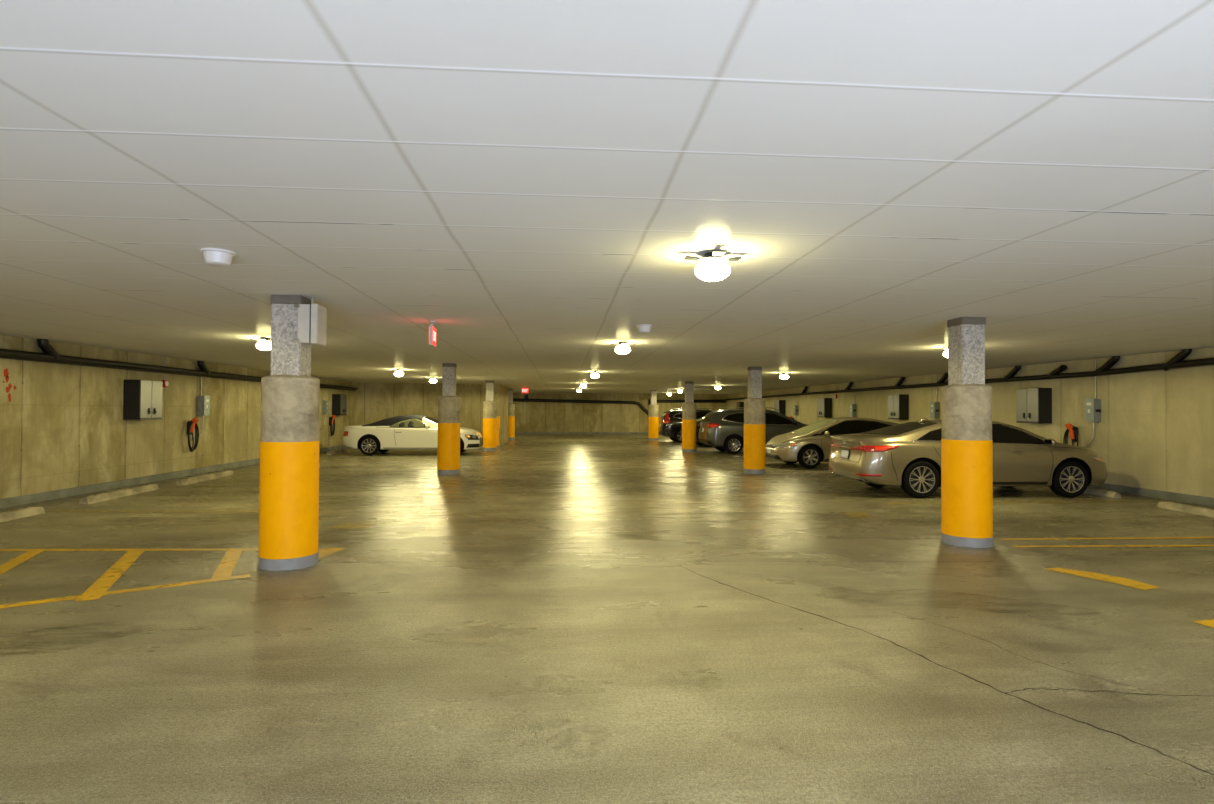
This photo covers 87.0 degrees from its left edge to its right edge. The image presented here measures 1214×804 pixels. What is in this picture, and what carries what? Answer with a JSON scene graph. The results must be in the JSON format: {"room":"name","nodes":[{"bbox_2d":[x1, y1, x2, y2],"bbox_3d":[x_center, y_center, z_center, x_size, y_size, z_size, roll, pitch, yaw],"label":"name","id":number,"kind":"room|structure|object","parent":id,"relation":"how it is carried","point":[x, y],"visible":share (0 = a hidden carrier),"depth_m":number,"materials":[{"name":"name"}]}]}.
{"room":"parking garage","nodes":[
{"label":"parking garage","id":0,"kind":"room"},
{"bbox_2d":[0,334,359,498],"bbox_3d":[-10.324,0.423,19.465,0.300,2.720,45.300,0,-1,-4],"label":"wall","id":1,"kind":"structure","parent":0,"point":[63,426],"depth_m":12.42,"materials":[{"name":"concrete"}]},
{"bbox_2d":[3,368,15,401],"bbox_3d":[-9.510,-0.271,10.190,0.001,0.539,0.251,0,-1,-4],"label":"spray mark","id":2,"kind":"object","parent":1,"relation":"attached to","point":[6,373],"visible":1,"depth_m":10.15,"materials":[{"name":"red paint"}]},
{"bbox_2d":[123,379,162,419],"bbox_3d":[-9.542,-0.041,13.200,0.368,0.810,0.720,0,-1,-4],"label":"electrical cabinet","id":3,"kind":"object","parent":1,"relation":"attached to","point":[142,399],"visible":1,"depth_m":12.92,"materials":[{"name":"silver metal"}]},
{"bbox_2d":[162,359,168,386],"bbox_3d":[-9.746,-0.640,14.136,0.085,0.630,0.140,0,-1,-4],"label":"fire alarm","id":4,"kind":"object","parent":1,"relation":"attached to","point":[165,382],"visible":0.91,"depth_m":14.11,"materials":[{"name":"red plastic"}]},
{"bbox_2d":[0,445,347,508],"bbox_3d":[-9.661,1.624,12.478,0.050,0.140,30.700,0,-1,-4],"label":"baseboard","id":5,"kind":"structure","parent":1,"relation":"attached to","point":[38,497],"depth_m":12.61,"materials":[{"name":"paint"}]},
{"bbox_2d":[187,418,198,451],"bbox_3d":[-9.737,0.778,15.079,0.271,0.805,0.320,1,-1,-43],"label":"charging cable","id":6,"kind":"object","parent":1,"relation":"attached to","point":[192,424],"visible":1,"depth_m":15.06,"materials":[{"name":"black plastic"}]},
{"bbox_2d":[194,377,209,439],"bbox_3d":[-9.800,-0.033,15.436,0.170,1.890,0.583,0,-1,-4],"label":"electrical box","id":7,"kind":"object","parent":1,"relation":"attached to","point":[203,402],"visible":0.98,"depth_m":15.48,"materials":[{"name":"grey metal"}]},
{"bbox_2d":[320,378,328,429],"bbox_3d":[-10.368,0.071,23.445,0.170,1.890,0.583,0,-1,-4],"label":"switch","id":8,"kind":"object","parent":1,"relation":"attached to","point":[325,404],"visible":1,"depth_m":23.48,"materials":[{"name":"grey metal"}]},
{"bbox_2d":[329,415,335,435],"bbox_3d":[-10.388,0.897,24.265,0.271,0.805,0.320,1,-1,-43],"label":"charging cable","id":9,"kind":"object","parent":1,"relation":"attached to","point":[331,419],"visible":1,"depth_m":24.22,"materials":[{"name":"black plastic"}]},
{"bbox_2d":[332,394,346,414],"bbox_3d":[-10.369,0.110,24.860,0.368,0.810,0.720,0,-1,-4],"label":"electrical cabinet","id":10,"kind":"object","parent":1,"relation":"attached to","point":[339,401],"visible":1,"depth_m":24.51,"materials":[{"name":"silver metal"}]},
{"bbox_2d":[359,383,507,445],"bbox_3d":[-7.906,0.580,30.262,6.050,2.720,4.500,0,-1,-4],"label":"wall","id":11,"kind":"structure","parent":0,"point":[377,401],"depth_m":28.01,"materials":[{"name":"concrete"}]},
{"bbox_2d":[497,416,499,428],"bbox_3d":[-4.834,0.904,28.190,0.250,0.550,0.062,0,-1,-4],"label":"guard","id":12,"kind":"object","parent":11,"relation":"attached to","point":[498,417],"visible":0.6,"depth_m":28.16,"materials":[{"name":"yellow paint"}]},
{"bbox_2d":[0,0,1213,393],"bbox_3d":[-0.231,-1.023,20.199,20.520,0.300,45.300,0,-1,-4],"label":"ceiling","id":13,"kind":"structure","parent":0,"point":[533,181],"depth_m":3.14,"materials":[{"name":"white paint"}]},
{"bbox_2d":[0,339,357,390],"bbox_3d":[-9.540,-0.842,12.268,0.150,0.391,29.600,0,-1,-4],"label":"drain pipe","id":14,"kind":"object","parent":13,"relation":"hanging from","point":[49,355],"visible":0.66,"depth_m":12.34,"materials":[{"name":"black metal"}]},
{"bbox_2d":[200,248,235,266],"bbox_3d":[-2.829,-1.044,4.655,0.224,0.098,0.224,0,-1,-4],"label":"smoke detector","id":15,"kind":"object","parent":13,"relation":"attached to","point":[217,257],"visible":1,"depth_m":4.59,"materials":[{"name":"white plastic"}]},
{"bbox_2d":[250,338,270,349],"bbox_3d":[-5.517,-0.933,10.319,0.346,0.200,0.346,0,-1,27],"label":"ceiling lamp","id":16,"kind":"object","parent":13,"relation":"attached to","point":[263,343],"visible":0.85,"depth_m":10.23,"materials":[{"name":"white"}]},
{"bbox_2d":[391,369,402,375],"bbox_3d":[-5.940,-0.829,18.268,0.346,0.200,0.346,0,-1,24],"label":"ceiling lamp","id":17,"kind":"object","parent":13,"relation":"attached to","point":[398,372],"visible":1,"depth_m":18.18,"materials":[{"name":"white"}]},
{"bbox_2d":[429,320,435,346],"bbox_3d":[-2.241,-0.880,8.224,0.080,0.325,0.320,0,-1,-7],"label":"exit sign","id":18,"kind":"object","parent":13,"relation":"hanging from","point":[432,330],"visible":1,"depth_m":8.12,"materials":[{"name":"red plastic"}]},
{"bbox_2d":[428,377,438,382],"bbox_3d":[-6.149,-0.772,22.624,0.346,0.200,0.346,0,-1,21],"label":"ceiling lamp","id":19,"kind":"object","parent":13,"relation":"attached to","point":[432,379],"visible":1,"depth_m":22.55,"materials":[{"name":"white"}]},
{"bbox_2d":[522,386,527,392],"bbox_3d":[-3.942,-0.589,30.808,0.320,0.325,0.080,0,-1,-4],"label":"exit sign","id":20,"kind":"object","parent":13,"relation":"hanging from","point":[524,390],"visible":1,"depth_m":30.78,"materials":[{"name":"red plastic"}]},
{"bbox_2d":[588,372,598,377],"bbox_3d":[-0.351,-0.792,18.764,0.346,0.200,0.346,0,-1,35],"label":"ceiling lamp","id":21,"kind":"object","parent":13,"relation":"attached to","point":[594,374],"visible":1,"depth_m":18.68,"materials":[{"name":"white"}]},
{"bbox_2d":[611,342,634,353],"bbox_3d":[0.263,-0.897,10.668,0.346,0.200,0.346,0,-1,38],"label":"ceiling lamp","id":22,"kind":"object","parent":13,"relation":"attached to","point":[622,348],"visible":1,"depth_m":10.58,"materials":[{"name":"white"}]},
{"bbox_2d":[636,324,652,332],"bbox_3d":[0.502,-0.974,8.570,0.224,0.098,0.224,0,-1,-4],"label":"smoke detector","id":23,"kind":"object","parent":13,"relation":"attached to","point":[644,328],"visible":1,"depth_m":8.50,"materials":[{"name":"white plastic"}]},
{"bbox_2d":[684,250,741,280],"bbox_3d":[0.762,-0.975,4.618,0.346,0.200,0.346,0,-1,41],"label":"ceiling lamp","id":24,"kind":"object","parent":13,"relation":"attached to","point":[711,267],"visible":1,"depth_m":4.54,"materials":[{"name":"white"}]},
{"bbox_2d":[778,373,789,378],"bbox_3d":[5.192,-0.762,18.765,0.346,0.200,0.346,0,-1,15],"label":"ceiling lamp","id":25,"kind":"object","parent":13,"relation":"attached to","point":[783,375],"visible":1,"depth_m":18.68,"materials":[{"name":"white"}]},
{"bbox_2d":[939,347,947,357],"bbox_3d":[5.958,-0.861,11.071,0.346,0.200,0.346,0,-1,18],"label":"ceiling lamp","id":26,"kind":"object","parent":13,"relation":"attached to","point":[945,353],"visible":0.23,"depth_m":11.04,"materials":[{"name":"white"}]},
{"bbox_2d":[726,349,1213,399],"bbox_3d":[9.579,-0.607,20.939,0.150,0.434,44.200,0,-1,-4],"label":"drain pipe","id":27,"kind":"object","parent":13,"relation":"hanging from","point":[1177,361],"visible":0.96,"depth_m":13.98,"materials":[{"name":"black metal"}]},
{"bbox_2d":[0,434,1213,803],"bbox_3d":[-0.247,1.996,20.159,20.520,0.302,45.300,0,-1,-4],"label":"floor","id":28,"kind":"structure","parent":0,"point":[552,618],"depth_m":4.36,"materials":[{"name":"concrete"}]},
{"bbox_2d":[0,507,44,521],"bbox_3d":[-8.389,1.590,8.608,0.175,0.119,2.000,0,-1,-7],"label":"wheel stop","id":29,"kind":"object","parent":28,"relation":"on","point":[28,511],"visible":1,"depth_m":9.15,"materials":[{"name":"concrete"}]},
{"bbox_2d":[0,549,45,574],"bbox_3d":[-5.761,1.626,5.962,1.069,0.001,2.405,0,-1,-4],"label":"painted line","id":30,"kind":"object","parent":28,"relation":"on","point":[5,567],"visible":1,"depth_m":6.59,"materials":[{"name":"paint"}]},
{"bbox_2d":[74,549,145,601],"bbox_3d":[-4.744,1.634,6.184,0.977,0.001,2.013,0,-1,-4],"label":"painted line","id":31,"kind":"object","parent":28,"relation":"on","point":[96,590],"visible":1,"depth_m":5.95,"materials":[{"name":"paint"}]},
{"bbox_2d":[79,484,158,503],"bbox_3d":[-8.704,1.627,11.493,0.175,0.119,2.050,0,-1,-7],"label":"wheel stop","id":32,"kind":"object","parent":28,"relation":"on","point":[96,498],"visible":1,"depth_m":11.26,"materials":[{"name":"concrete"}]},
{"bbox_2d":[0,574,250,607],"bbox_3d":[-4.939,1.618,4.968,3.331,0.001,2.053,0,-1,-4],"label":"painted line","id":33,"kind":"object","parent":28,"relation":"on","point":[246,575],"visible":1,"depth_m":5.53,"materials":[{"name":"paint"}]},
{"bbox_2d":[0,549,258,550],"bbox_3d":[-6.102,1.640,7.096,4.854,0.001,0.280,0,-1,-4],"label":"painted line","id":34,"kind":"object","parent":28,"relation":"on","point":[0,549],"visible":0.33,"depth_m":7.11,"materials":[{"name":"paint"}]},
{"bbox_2d":[54,511,256,511],"bbox_3d":[-6.567,1.671,9.764,4.905,0.001,0.350,0,-1,-4],"label":"painted line","id":35,"kind":"object","parent":28,"relation":"on","point":[54,511],"visible":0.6,"depth_m":9.72,"materials":[{"name":"paint"}]},
{"bbox_2d":[175,470,233,484],"bbox_3d":[-8.899,1.662,14.236,0.176,0.119,2.300,0,-1,-7],"label":"wheel stop","id":36,"kind":"object","parent":28,"relation":"on","point":[209,476],"visible":1,"depth_m":14.00,"materials":[{"name":"concrete"}]},
{"bbox_2d":[210,550,241,580],"bbox_3d":[-3.849,1.644,6.498,0.640,0.001,1.363,0,-1,-4],"label":"painted line","id":37,"kind":"object","parent":28,"relation":"on","point":[224,570],"visible":1,"depth_m":6.39,"materials":[{"name":"paint"}]},
{"bbox_2d":[258,295,319,570],"bbox_3d":[-3.232,0.289,6.535,0.552,2.720,0.552,0,-1,-4],"label":"support column","id":38,"kind":"structure","parent":28,"relation":"on","point":[290,396],"depth_m":6.33,"materials":[{"name":"yellow paint"}]},
{"bbox_2d":[294,297,326,345],"bbox_3d":[-3.003,-0.825,6.488,0.215,0.480,0.284,0,-1,-4],"label":"junction box","id":39,"kind":"object","parent":38,"relation":"attached to","point":[312,318],"visible":1,"depth_m":6.38,"materials":[{"name":"silver metal"}]},
{"bbox_2d":[319,548,344,557],"bbox_3d":[-3.115,1.654,7.027,0.360,0.001,0.500,0,-1,-4],"label":"painted patch","id":40,"kind":"object","parent":28,"relation":"on","point":[324,552],"visible":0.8,"depth_m":7.08,"materials":[{"name":"paint"}]},
{"bbox_2d":[327,449,347,454],"bbox_3d":[-9.657,1.774,22.954,0.175,0.119,1.900,0,-1,-5],"label":"wheel stop","id":41,"kind":"object","parent":28,"relation":"on","point":[339,450],"visible":1,"depth_m":22.68,"materials":[{"name":"concrete"}]},
{"bbox_2d":[332,522,377,527],"bbox_3d":[-3.433,1.674,8.683,0.600,0.001,0.450,0,-1,-4],"label":"painted patch","id":42,"kind":"object","parent":28,"relation":"on","point":[363,526],"visible":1,"depth_m":8.60,"materials":[{"name":"paint"}]},
{"bbox_2d":[362,460,436,460],"bbox_3d":[-6.969,1.801,19.685,4.702,0.001,0.200,0,-1,-4],"label":"painted line","id":43,"kind":"object","parent":28,"relation":"on","point":[362,460],"visible":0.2,"depth_m":19.70,"materials":[{"name":"paint"}]},
{"bbox_2d":[343,415,482,454],"bbox_3d":[-6.826,1.152,22.836,4.673,1.390,2.147,0,-1,-4],"label":"convertible","id":44,"kind":"object","parent":28,"relation":"on","point":[403,432],"visible":0.85,"depth_m":21.95,"materials":[{"name":"white paint"}]},
{"bbox_2d":[465,435,479,439],"bbox_3d":[-4.625,1.232,22.364,0.204,0.201,0.786,0,-1,32],"label":"lamp","id":45,"kind":"object","parent":44,"relation":"attached to","point":[467,437],"depth_m":22.21,"materials":[{"name":"grey"}]},
{"bbox_2d":[466,443,479,447],"bbox_3d":[-4.640,1.513,22.287,0.544,0.141,0.087,1,-1,-45],"label":"vent","id":46,"kind":"object","parent":44,"relation":"attached to","point":[468,445],"depth_m":22.23,"materials":[{"name":"black plastic"}]},
{"bbox_2d":[437,363,459,474],"bbox_3d":[-3.913,0.410,15.859,0.552,2.720,0.552,0,-1,-4],"label":"support column","id":47,"kind":"structure","parent":28,"relation":"on","point":[448,451],"depth_m":15.65,"materials":[{"name":"grey paint"}]},
{"bbox_2d":[482,381,496,450],"bbox_3d":[-4.583,0.528,25.034,0.552,2.720,0.552,0,-1,-4],"label":"support column","id":48,"kind":"structure","parent":28,"relation":"on","point":[489,406],"depth_m":24.82,"materials":[{"name":"grey paint"}]},
{"bbox_2d":[497,429,498,446],"bbox_3d":[-4.771,1.538,27.314,0.330,0.760,0.250,0,-1,-4],"label":"bollard","id":49,"kind":"object","parent":28,"relation":"on","point":[497,429],"visible":0.39,"depth_m":27.21,"materials":[{"name":"yellow paint"}]},
{"bbox_2d":[508,389,514,439],"bbox_3d":[-5.245,0.651,34.510,0.552,2.720,0.552,0,-1,-4],"label":"support column","id":50,"kind":"structure","parent":28,"relation":"on","point":[511,407],"depth_m":34.30,"materials":[{"name":"grey paint"}]},
{"bbox_2d":[648,390,658,439],"bbox_3d":[2.511,0.693,34.558,0.552,2.720,0.552,0,-1,-4],"label":"support column","id":51,"kind":"structure","parent":28,"relation":"on","point":[653,419],"depth_m":34.34,"materials":[{"name":"grey paint"}]},
{"bbox_2d":[658,408,714,442],"bbox_3d":[4.965,1.176,32.617,4.598,1.730,2.188,0,-1,-4],"label":"suv","id":52,"kind":"object","parent":28,"relation":"on","point":[670,421],"visible":0.38,"depth_m":31.73,"materials":[{"name":"black paint"}]},
{"bbox_2d":[662,413,670,423],"bbox_3d":[2.941,0.829,31.742,0.525,0.537,0.251,0,-1,26],"label":"tail lamp","id":53,"kind":"object","parent":52,"relation":"attached to","point":[667,417],"depth_m":31.72,"materials":[{"name":"red plastic"}]},
{"bbox_2d":[682,381,695,451],"bbox_3d":[3.197,0.568,24.883,0.552,2.720,0.552,0,-1,-4],"label":"support column","id":54,"kind":"structure","parent":28,"relation":"on","point":[689,406],"depth_m":24.67,"materials":[{"name":"grey paint"}]},
{"bbox_2d":[680,417,711,447],"bbox_3d":[5.684,1.260,28.660,4.657,1.465,2.090,0,-1,-4],"label":"sedan","id":55,"kind":"object","parent":28,"relation":"on","point":[698,421],"visible":0.1,"depth_m":27.70,"materials":[{"name":"black paint"}]},
{"bbox_2d":[698,407,806,453],"bbox_3d":[5.907,1.072,24.411,4.630,1.730,2.188,0,-1,-4],"label":"suv","id":56,"kind":"object","parent":28,"relation":"on","point":[723,430],"visible":0.56,"depth_m":23.52,"materials":[{"name":"grey paint"}]},
{"bbox_2d":[706,423,720,427],"bbox_3d":[3.849,0.872,23.528,0.223,0.181,0.672,1,-1,-44],"label":"tail lamp","id":57,"kind":"object","parent":56,"relation":"attached to","point":[709,425],"depth_m":23.42,"materials":[{"name":"red plastic"}]},
{"bbox_2d":[743,367,765,473],"bbox_3d":[3.794,0.459,16.455,0.552,2.720,0.552,0,-1,-4],"label":"support column","id":58,"kind":"structure","parent":28,"relation":"on","point":[754,405],"depth_m":16.24,"materials":[{"name":"grey paint"}]},
{"bbox_2d":[765,417,897,468],"bbox_3d":[6.939,1.151,18.603,4.576,1.429,2.060,0,-1,-4],"label":"sedan","id":59,"kind":"object","parent":28,"relation":"on","point":[809,445],"visible":0.53,"depth_m":17.85,"materials":[{"name":"beige paint"}]},
{"bbox_2d":[775,442,796,447],"bbox_3d":[4.923,1.198,17.895,0.209,0.191,0.781,1,-1,-39],"label":"lamp","id":60,"kind":"object","parent":59,"relation":"attached to","point":[777,444],"depth_m":17.77,"materials":[{"name":"clear"}]},
{"bbox_2d":[941,317,992,547],"bbox_3d":[4.360,0.347,7.764,0.552,2.720,0.552,0,-1,-4],"label":"support column","id":61,"kind":"structure","parent":28,"relation":"on","point":[966,401],"depth_m":7.58,"materials":[{"name":"grey paint"}]},
{"bbox_2d":[829,418,1106,497],"bbox_3d":[7.114,1.053,12.734,5.008,1.470,2.158,0,-1,-4],"label":"sedan","id":62,"kind":"object","parent":28,"relation":"on","point":[907,456],"visible":0.88,"depth_m":11.88,"materials":[{"name":"brown metal"}]},
{"bbox_2d":[850,445,898,451],"bbox_3d":[4.908,0.864,11.904,0.928,0.136,0.329,0,-1,45],"label":"tail lamp","id":63,"kind":"object","parent":62,"relation":"attached to","point":[853,448],"depth_m":11.74,"materials":[{"name":"red plastic"}]},
{"bbox_2d":[1044,439,1051,444],"bbox_3d":[8.164,0.742,11.848,0.014,0.090,0.170,0,-1,-4],"label":"mirror glass","id":64,"kind":"object","parent":62,"relation":"attached to","point":[1049,441],"depth_m":11.84,"materials":[{"name":"black mirror"}]},
{"bbox_2d":[1045,438,1055,445],"bbox_3d":[8.222,0.748,11.879,0.120,0.151,0.283,0,-1,-4],"label":"mirror","id":65,"kind":"object","parent":62,"relation":"attached to","point":[1048,442],"depth_m":11.80,"materials":[{"name":"brown metal"}]},
{"bbox_2d":[1094,457,1105,463],"bbox_3d":[9.365,1.109,12.142,0.625,0.157,0.113,1,-1,-43],"label":"lamp","id":66,"kind":"object","parent":62,"relation":"attached to","point":[1097,460],"depth_m":12.01,"materials":[{"name":"orange"}]},
{"bbox_2d":[891,501,1170,503],"bbox_3d":[7.462,1.765,11.269,5.301,0.001,0.150,0,-1,-4],"label":"painted line","id":67,"kind":"object","parent":28,"relation":"on","point":[1075,501],"visible":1,"depth_m":11.26,"materials":[{"name":"paint"}]},
{"bbox_2d":[1083,487,1120,497],"bbox_3d":[9.497,1.741,12.682,0.175,0.119,1.500,0,-1,-2],"label":"wheel stop","id":68,"kind":"object","parent":28,"relation":"on","point":[1094,491],"visible":0.47,"depth_m":12.20,"materials":[{"name":"concrete"}]},
{"bbox_2d":[1045,568,1159,589],"bbox_3d":[4.704,1.682,6.117,0.570,0.001,0.820,0,-1,-4],"label":"painted patch","id":69,"kind":"object","parent":28,"relation":"on","point":[1119,580],"visible":1,"depth_m":6.10,"materials":[{"name":"paint"}]},
{"bbox_2d":[1001,537,1213,539],"bbox_3d":[7.358,1.724,8.129,4.950,0.001,0.110,0,-1,-4],"label":"painted line","id":70,"kind":"object","parent":28,"relation":"on","point":[1126,537],"visible":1,"depth_m":8.05,"materials":[{"name":"paint"}]},
{"bbox_2d":[1012,545,1213,546],"bbox_3d":[7.316,1.717,7.665,5.102,0.001,0.190,0,-1,-4],"label":"painted line","id":71,"kind":"object","parent":28,"relation":"on","point":[1054,545],"visible":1,"depth_m":7.59,"materials":[{"name":"paint"}]},
{"bbox_2d":[1157,502,1213,517],"bbox_3d":[9.300,1.701,9.811,0.176,0.119,2.000,0,-1,4],"label":"wheel stop","id":72,"kind":"object","parent":28,"relation":"on","point":[1202,511],"visible":1,"depth_m":10.21,"materials":[{"name":"concrete"}]},
{"bbox_2d":[1193,619,1213,627],"bbox_3d":[4.650,1.665,4.830,0.420,0.001,0.220,0,-1,-4],"label":"painted patch","id":73,"kind":"object","parent":28,"relation":"on","point":[1210,623],"visible":1,"depth_m":4.83,"materials":[{"name":"paint"}]},
{"bbox_2d":[513,393,726,431],"bbox_3d":[-1.830,0.777,42.621,19.920,2.720,0.300,0,-1,-4],"label":"wall","id":74,"kind":"structure","parent":0,"point":[529,416],"depth_m":42.53,"materials":[{"name":"concrete"}]},
{"bbox_2d":[515,432,658,433],"bbox_3d":[-1.825,2.065,42.429,19.920,0.140,0.050,0,-1,-4],"label":"baseboard","id":75,"kind":"structure","parent":74,"relation":"attached to","point":[515,432],"depth_m":42.42,"materials":[{"name":"paint"}]},
{"bbox_2d":[513,395,725,416],"bbox_3d":[-1.801,0.834,42.352,19.601,2.600,0.238,0,-1,-4],"label":"drain pipe","id":76,"kind":"object","parent":74,"relation":"attached to","point":[525,399],"visible":0.6,"depth_m":42.45,"materials":[{"name":"black metal"}]},
{"bbox_2d":[727,347,1213,497],"bbox_3d":[9.845,0.551,20.893,0.300,2.720,45.300,0,-1,-4],"label":"wall","id":77,"kind":"structure","parent":0,"point":[1155,431],"depth_m":12.80,"materials":[{"name":"concrete"}]},
{"bbox_2d":[737,402,743,408],"bbox_3d":[8.206,0.403,39.337,0.368,0.810,0.720,0,-1,-4],"label":"upper cabinet","id":78,"kind":"object","parent":77,"relation":"attached to","point":[739,404],"visible":0.23,"depth_m":38.99,"materials":[{"name":"silver metal"}]},
{"bbox_2d":[774,400,784,414],"bbox_3d":[8.704,0.312,32.305,0.368,0.810,0.720,0,-1,-4],"label":"upper cabinet","id":79,"kind":"object","parent":77,"relation":"attached to","point":[778,404],"visible":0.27,"depth_m":31.95,"materials":[{"name":"silver metal"}]},
{"bbox_2d":[793,388,798,419],"bbox_3d":[8.936,0.268,30.439,0.170,1.890,0.583,0,-1,-4],"label":"switch","id":80,"kind":"object","parent":77,"relation":"attached to","point":[795,407],"visible":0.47,"depth_m":30.20,"materials":[{"name":"grey metal"}]},
{"bbox_2d":[817,398,831,417],"bbox_3d":[9.094,0.241,26.809,0.368,0.810,0.720,0,-1,-4],"label":"upper cabinet","id":81,"kind":"object","parent":77,"relation":"attached to","point":[824,405],"visible":1,"depth_m":26.46,"materials":[{"name":"silver metal"}]},
{"bbox_2d":[849,382,855,416],"bbox_3d":[9.357,0.191,24.504,0.170,1.890,0.583,0,-1,-4],"label":"switch","id":82,"kind":"object","parent":77,"relation":"attached to","point":[852,407],"visible":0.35,"depth_m":24.31,"materials":[{"name":"grey metal"}]},
{"bbox_2d":[888,394,908,419],"bbox_3d":[9.509,0.165,20.945,0.368,0.810,0.720,0,-1,-4],"label":"upper cabinet","id":83,"kind":"object","parent":77,"relation":"attached to","point":[898,405],"visible":1,"depth_m":20.61,"materials":[{"name":"silver metal"}]},
{"bbox_2d":[930,374,939,419],"bbox_3d":[9.735,0.122,19.168,0.170,1.890,0.583,0,-1,-4],"label":"switch","id":84,"kind":"object","parent":77,"relation":"attached to","point":[934,406],"visible":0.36,"depth_m":18.93,"materials":[{"name":"grey metal"}]},
{"bbox_2d":[1016,388,1051,422],"bbox_3d":[9.936,0.087,14.930,0.368,0.810,0.720,0,-1,-4],"label":"upper cabinet","id":85,"kind":"object","parent":77,"relation":"attached to","point":[1033,405],"visible":1,"depth_m":14.68,"materials":[{"name":"silver metal"}]},
{"bbox_2d":[1063,424,1078,445],"bbox_3d":[10.061,0.870,13.884,0.271,0.805,0.321,0,-1,35],"label":"charging cable","id":86,"kind":"object","parent":77,"relation":"attached to","point":[1073,431],"visible":0.71,"depth_m":13.86,"materials":[{"name":"black plastic"}]},
{"bbox_2d":[1084,359,1100,447],"bbox_3d":[10.136,0.049,13.503,0.170,1.890,0.583,0,-1,-4],"label":"switch","id":87,"kind":"object","parent":77,"relation":"attached to","point":[1092,406],"visible":0.8,"depth_m":13.32,"materials":[{"name":"grey metal"}]},
{"bbox_2d":[1087,483,1213,506],"bbox_3d":[9.659,1.840,20.863,0.060,0.140,44.700,0,-1,-4],"label":"baseboard","id":88,"kind":"structure","parent":77,"relation":"attached to","point":[1187,498],"depth_m":11.91,"materials":[{"name":"paint"}]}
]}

